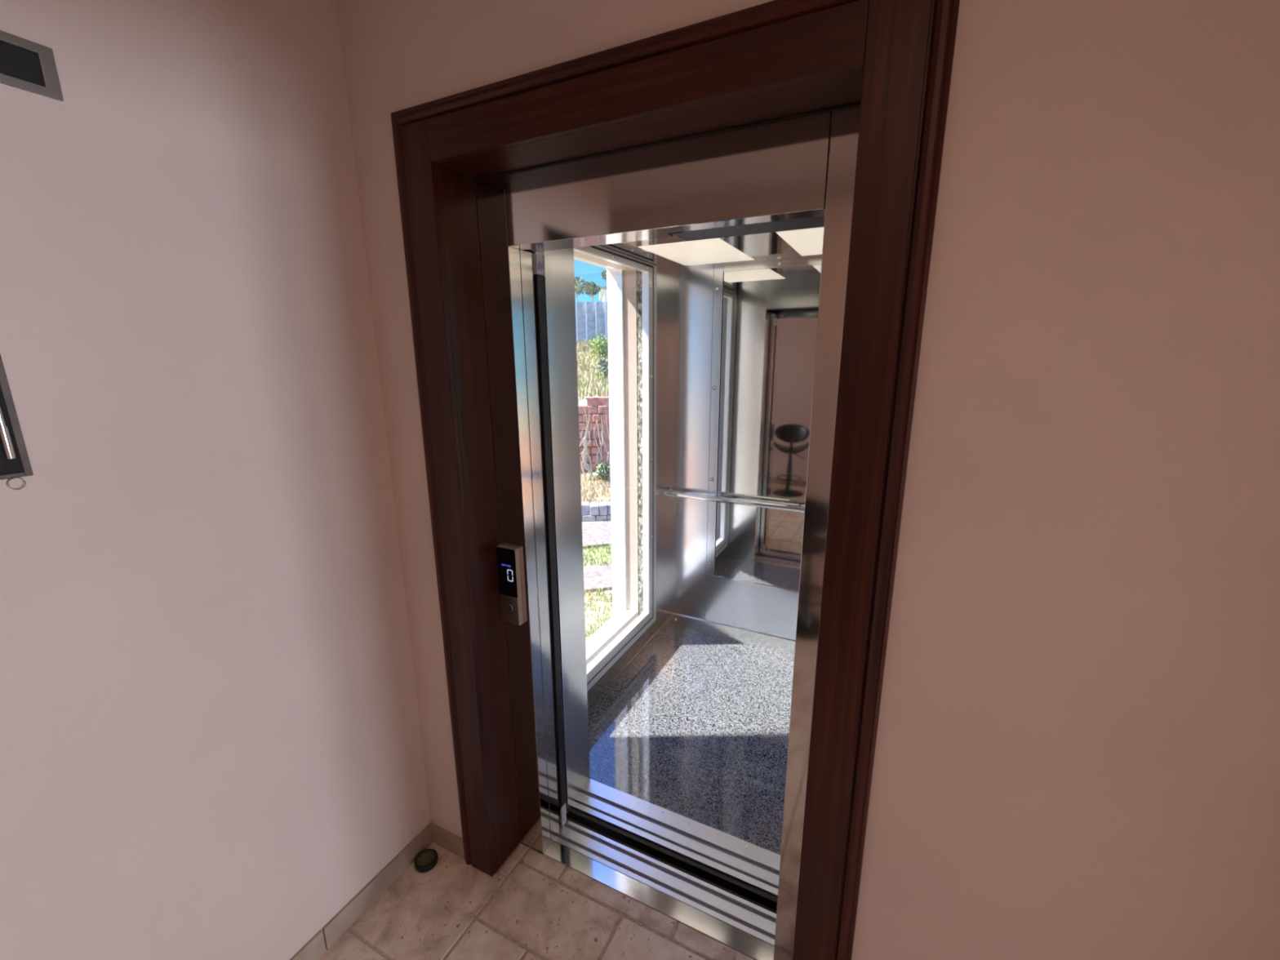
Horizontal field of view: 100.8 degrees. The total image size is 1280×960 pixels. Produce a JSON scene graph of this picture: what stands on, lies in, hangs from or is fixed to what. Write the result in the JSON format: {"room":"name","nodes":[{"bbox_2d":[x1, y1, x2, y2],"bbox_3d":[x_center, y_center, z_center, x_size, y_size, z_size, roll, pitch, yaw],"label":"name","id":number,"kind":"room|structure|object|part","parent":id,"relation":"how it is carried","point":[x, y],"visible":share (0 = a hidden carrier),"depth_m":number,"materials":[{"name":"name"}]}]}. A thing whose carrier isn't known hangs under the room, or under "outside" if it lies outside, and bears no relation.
{"room":"elevator lobby","nodes":[
{"label":"elevator lobby","id":0,"kind":"room"},
{"bbox_2d":[0,0,638,959],"bbox_3d":[-0.589,0.268,2.208,0.185,4.300,3.300,6,15,26],"label":"wall","id":1,"kind":"structure","parent":0,"point":[211,743],"depth_m":1.17,"materials":[{"name":"paint"}]},
{"bbox_2d":[0,354,33,489],"bbox_3d":[-1.168,-0.173,0.734,0.014,0.461,0.378,6,15,26],"label":"picture frame","id":2,"kind":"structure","parent":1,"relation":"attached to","point":[15,463],"depth_m":0.92,"materials":[{"name":"black"}]},
{"bbox_3d":[-1.093,-0.220,0.876,0.012,0.375,0.012,6,15,26],"label":"rod","id":3,"kind":"part","parent":2,"relation":"part of","materials":[{"name":"silver metal"}]},
{"bbox_3d":[-1.173,-0.183,0.735,0.002,0.422,0.358,6,15,26],"label":"plate","id":4,"kind":"part","parent":2,"relation":"part of","materials":[{"name":"black"}]},
{"bbox_2d":[0,30,63,101],"bbox_3d":[-1.090,-0.676,0.791,0.006,0.080,0.314,6,15,26],"label":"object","id":5,"kind":"object","parent":1,"relation":"in","point":[25,64],"visible":1,"depth_m":0.90,"materials":[{"name":"grey"}]},
{"bbox_2d":[289,824,432,959],"bbox_3d":[-1.003,1.390,1.429,0.011,0.076,1.109,6,15,26],"label":"baseboard","id":6,"kind":"structure","parent":1,"relation":"attached to","point":[332,931],"depth_m":1.67,"materials":[{"name":"stone"}]},
{"bbox_2d":[573,251,638,665],"bbox_3d":[-0.319,-0.040,2.609,0.116,2.055,1.145,6,15,26],"label":"window","id":7,"kind":"structure","parent":1,"relation":"in","point":[626,277],"depth_m":3.06,"materials":[{"name":"silver metal"}]},
{"bbox_3d":[-0.320,0.946,2.843,0.103,0.019,1.145,6,15,26],"label":"sill","id":8,"kind":"part","parent":7,"relation":"part of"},
{"bbox_2d":[317,842,755,959],"bbox_3d":[1.014,1.837,-0.218,6.850,0.060,2.650,6,15,26],"label":"floor","id":9,"kind":"structure","parent":0,"point":[535,906],"depth_m":1.65,"materials":[{"name":"tile"}]},
{"bbox_2d":[413,848,438,872],"bbox_3d":[-0.743,1.321,1.839,0.076,0.021,0.076,6,15,26],"label":"round tin","id":10,"kind":"object","parent":9,"relation":"on","point":[425,860],"visible":1,"depth_m":1.83,"materials":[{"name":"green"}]},
{"bbox_2d":[636,270,643,616],"bbox_3d":[0.052,-0.206,3.123,0.075,3.600,0.160,6,15,26],"label":"wall pier","id":11,"kind":"object","parent":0,"point":[639,274],"depth_m":3.05,"materials":[{"name":"concrete"}]},
{"bbox_2d":[537,811,777,911],"bbox_3d":[0.439,1.515,2.696,1.715,0.640,2.050,6,15,26],"label":"floor","id":12,"kind":"structure","parent":0,"point":[709,877],"depth_m":2.48,"materials":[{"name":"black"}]},
{"bbox_2d":[551,215,824,913],"bbox_3d":[0.358,0.399,2.307,1.300,2.792,1.640,6,15,26],"label":"elevator","id":13,"kind":"object","parent":12,"relation":"on","point":[679,726],"visible":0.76,"depth_m":2.80,"materials":[{"name":"metal"}]},
{"bbox_2d":[542,250,573,813],"bbox_3d":[-0.381,0.274,1.852,0.248,2.010,0.036,6,15,26],"label":"door","id":14,"kind":"structure","parent":13,"relation":"attached to","point":[548,282],"depth_m":1.75,"materials":[{"name":"silver metal"}]},
{"bbox_3d":[-0.354,0.185,1.948,0.245,2.180,0.139,6,15,26],"label":"panel","id":15,"kind":"part","parent":13,"relation":"part of","materials":[{"name":"silver metal"}]},
{"bbox_3d":[-0.125,1.074,2.878,0.002,0.022,1.317,6,15,26],"label":"kick plate","id":16,"kind":"part","parent":13,"relation":"part of","materials":[{"name":"silver metal"}]},
{"bbox_3d":[-0.134,0.022,2.638,0.012,2.180,1.325,6,15,26],"label":"panel","id":17,"kind":"part","parent":13,"relation":"part of","materials":[{"name":"glass"}]},
{"bbox_3d":[0.153,1.308,1.950,0.920,0.012,0.149,6,15,26],"label":"car sill","id":18,"kind":"part","parent":13,"relation":"part of","materials":[{"name":"silver metal"}]},
{"bbox_3d":[0.282,-0.147,3.151,0.274,2.090,0.010,6,15,26],"label":"panel","id":19,"kind":"part","parent":13,"relation":"part of","materials":[{"name":"silver metal"}]},
{"bbox_2d":[637,238,753,265],"bbox_3d":[0.283,-1.066,2.494,0.372,0.002,0.565,6,15,26],"label":"ceiling lamp","id":20,"kind":"object","parent":13,"relation":"on","point":[712,251],"depth_m":2.45,"materials":[{"name":"beige plastic"}]},
{"bbox_3d":[0.693,0.959,3.199,1.165,0.090,0.018,6,15,26],"label":"kick plate","id":21,"kind":"part","parent":13,"relation":"part of","materials":[{"name":"silver metal"}]},
{"bbox_3d":[0.647,0.133,2.957,1.118,0.031,0.031,6,15,26],"label":"handrail","id":22,"kind":"part","parent":13,"relation":"part of","materials":[{"name":"silver metal"}]},
{"bbox_3d":[0.818,0.779,3.097,0.909,0.307,0.010,6,15,26],"label":"panel","id":23,"kind":"part","parent":13,"relation":"part of","materials":[{"name":"silver metal"}]},
{"bbox_2d":[706,257,822,592],"bbox_3d":[0.688,-0.251,2.915,0.636,1.784,0.010,6,15,26],"label":"mirror","id":24,"kind":"object","parent":13,"relation":"on","point":[763,315],"depth_m":2.91,"materials":[{"name":"silver metal"}]},
{"bbox_2d":[775,226,823,256],"bbox_3d":[0.823,-1.007,2.232,0.372,0.002,0.565,6,15,26],"label":"ceiling lamp","id":25,"kind":"object","parent":13,"relation":"on","point":[806,242],"depth_m":2.21,"materials":[{"name":"beige plastic"}]},
{"bbox_2d":[336,0,1279,959],"bbox_3d":[1.933,0.245,0.398,6.050,2.750,0.160,6,15,26],"label":"wall","id":26,"kind":"structure","parent":0,"point":[1077,756],"depth_m":0.89,"materials":[{"name":"paint"}]},
{"bbox_2d":[428,822,464,859],"bbox_3d":[0.215,1.380,1.447,2.176,0.076,0.011,6,15,26],"label":"baseboard","id":27,"kind":"structure","parent":26,"relation":"attached to","point":[441,837],"depth_m":1.88,"materials":[{"name":"stone"}]},
{"bbox_2d":[496,544,523,625],"bbox_3d":[-0.408,0.331,1.658,0.074,0.253,0.024,6,15,26],"label":"panel","id":28,"kind":"object","parent":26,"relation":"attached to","point":[508,557],"visible":1,"depth_m":1.65,"materials":[{"name":"grey plastic"}]},
{"bbox_2d":[519,248,566,826],"bbox_3d":[-0.393,0.300,1.815,0.242,2.024,0.044,6,15,26],"label":"door","id":29,"kind":"structure","parent":26,"relation":"in","point":[537,257],"depth_m":1.71,"materials":[{"name":"silver metal"}]},
{"bbox_2d":[550,816,776,946],"bbox_3d":[0.071,1.354,1.793,0.920,0.030,0.095,6,15,26],"label":"sill","id":30,"kind":"structure","parent":26,"relation":"attached to","point":[747,917],"depth_m":1.77,"materials":[{"name":"silver metal"}]},
{"bbox_2d":[391,0,959,959],"bbox_3d":[-0.009,0.251,1.427,1.235,2.326,0.268,6,15,26],"label":"door frame","id":31,"kind":"structure","parent":26,"relation":"attached to","point":[775,60],"depth_m":1.18,"materials":[{"name":"brown wood"}]},
{"bbox_3d":[-0.601,0.206,1.578,0.034,2.302,0.023,6,15,26],"label":"moulding","id":32,"kind":"part","parent":31,"relation":"part of","materials":[{"name":"brown wood"}]},
{"bbox_3d":[-0.068,-0.839,1.058,1.235,0.034,0.023,6,15,26],"label":"moulding","id":33,"kind":"part","parent":31,"relation":"part of","materials":[{"name":"brown wood"}]},
{"bbox_3d":[0.032,1.365,1.726,0.810,0.020,0.058,6,15,26],"label":"threshold plate","id":34,"kind":"part","parent":31,"relation":"part of","materials":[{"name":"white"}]},
{"bbox_3d":[0.026,0.298,1.508,0.977,2.197,0.115,6,15,26],"label":"lift door frame","id":35,"kind":"part","parent":31,"relation":"part of","materials":[{"name":"silver metal"}]},
{"bbox_3d":[0.475,0.323,1.057,0.034,2.302,0.023,6,15,26],"label":"moulding","id":36,"kind":"part","parent":31,"relation":"part of","materials":[{"name":"brown wood"}]},
{"label":"outside","id":37,"kind":"structure","parent":0,"visible":0},
{"bbox_2d":[576,342,613,639],"bbox_3d":[-2.356,-3.156,15.031,58.004,4.236,59.004,-1,13,-5],"label":"ground","id":38,"kind":"structure","parent":37,"point":[581,402],"depth_m":6.15,"materials":[{"name":"green plant"}]},
{"bbox_2d":[574,275,587,302],"bbox_3d":[-1.946,-5.625,16.209,0.831,1.186,0.541,6,15,26],"label":"tree","id":39,"kind":"object","parent":38,"relation":"on","point":[579,288],"visible":0.52,"depth_m":16.04,"materials":[{"name":"green plant"}]},
{"bbox_2d":[575,301,608,345],"bbox_3d":[-4.402,-4.163,15.203,18.001,1.820,0.550,-1,13,-5],"label":"wall","id":40,"kind":"structure","parent":38,"relation":"on","point":[591,317],"depth_m":15.28,"materials":[{"name":"concrete"}]},
{"bbox_2d":[582,280,600,302],"bbox_3d":[-1.456,-5.500,16.043,0.562,1.036,0.469,6,15,26],"label":"tree","id":41,"kind":"object","parent":38,"relation":"on","point":[591,288],"visible":0.98,"depth_m":15.91,"materials":[{"name":"green plant"}]},
{"bbox_2d":[576,337,608,399],"bbox_3d":[-0.879,-2.767,12.377,4.654,1.386,6.556,-1,13,-5],"label":"grass","id":42,"kind":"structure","parent":38,"relation":"on","point":[594,387],"depth_m":11.31,"materials":[{"name":"plant"}]},
{"bbox_2d":[578,396,609,472],"bbox_3d":[-1.181,-0.695,9.101,7.220,1.430,0.330,-1,13,-5],"label":"wall","id":43,"kind":"structure","parent":38,"relation":"on","point":[593,409],"depth_m":8.97,"materials":[{"name":"red brick"}]},
{"bbox_2d":[579,409,609,479],"bbox_3d":[-0.712,-0.579,8.667,0.623,1.172,0.077,-1,13,-5],"label":"bare shrub","id":44,"kind":"object","parent":38,"relation":"on","point":[590,471],"visible":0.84,"depth_m":8.68,"materials":[{"name":"beige plant"}]},
{"bbox_2d":[580,471,610,503],"bbox_3d":[-0.415,0.080,8.434,3.074,0.301,1.396,-1,13,-5],"label":"grass","id":45,"kind":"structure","parent":38,"relation":"on","point":[602,481],"depth_m":8.30,"materials":[{"name":"plant"}]},
{"bbox_2d":[581,501,611,521],"bbox_3d":[-0.417,0.476,7.695,6.447,0.305,0.220,-1,13,-5],"label":"stone wall","id":46,"kind":"structure","parent":38,"relation":"on","point":[601,511],"depth_m":7.58,"materials":[{"name":"grey stone"}]},
{"bbox_2d":[582,520,611,548],"bbox_3d":[-0.776,0.739,6.987,7.600,0.133,1.050,-1,13,-5],"label":"garden path","id":47,"kind":"structure","parent":38,"relation":"on","point":[593,533],"depth_m":6.93,"materials":[{"name":"pink stone"}]},
{"bbox_2d":[582,540,612,565],"bbox_3d":[-0.306,0.879,6.268,2.874,0.145,0.695,-1,13,-5],"label":"grass","id":48,"kind":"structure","parent":38,"relation":"on","point":[592,548],"depth_m":6.26,"materials":[{"name":"green plant"}]},
{"bbox_2d":[583,564,612,592],"bbox_3d":[-0.855,1.073,5.642,7.200,0.098,0.697,-1,13,-5],"label":"garden path","id":49,"kind":"structure","parent":38,"relation":"on","point":[597,576],"depth_m":5.63,"materials":[{"name":"pink stone"}]},
{"bbox_2d":[584,586,613,640],"bbox_3d":[-0.417,1.355,4.421,2.300,0.162,2.066,-1,13,-5],"label":"grass","id":50,"kind":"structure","parent":38,"relation":"on","point":[588,597],"depth_m":5.05,"materials":[{"name":"plant"}]},
{"bbox_2d":[589,333,608,359],"bbox_3d":[-0.916,-3.383,13.618,0.783,0.762,0.588,-6,14,-23],"label":"shrub","id":51,"kind":"object","parent":38,"relation":"on","point":[602,346],"visible":0.74,"depth_m":13.45,"materials":[{"name":"green plant"}]},
{"bbox_2d":[595,359,608,377],"bbox_3d":[-0.627,-2.311,11.265,0.587,0.536,0.498,-5,14,-19],"label":"shrub","id":52,"kind":"object","parent":38,"relation":"on","point":[602,365],"visible":0.44,"depth_m":11.14,"materials":[{"name":"green plant"}]},
{"bbox_2d":[595,461,610,479],"bbox_3d":[-0.549,-0.064,8.668,0.369,0.510,0.395,-4,14,-15],"label":"shrub","id":53,"kind":"object","parent":38,"relation":"on","point":[605,468],"visible":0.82,"depth_m":8.59,"materials":[{"name":"green plant"}]},
{"bbox_2d":[599,286,607,302],"bbox_3d":[1.084,-7.782,24.053,5.800,1.370,4.400,-1,13,-5],"label":"house","id":54,"kind":"structure","parent":38,"relation":"on","point":[603,293],"depth_m":21.86,"materials":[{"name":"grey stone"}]},
{"bbox_2d":[600,267,606,281],"bbox_3d":[-0.755,-5.948,16.422,0.872,1.685,0.789,-6,14,-24],"label":"tree","id":55,"kind":"object","parent":38,"relation":"on","point":[604,272],"visible":0.06,"depth_m":16.32,"materials":[{"name":"green plant"}]}
]}

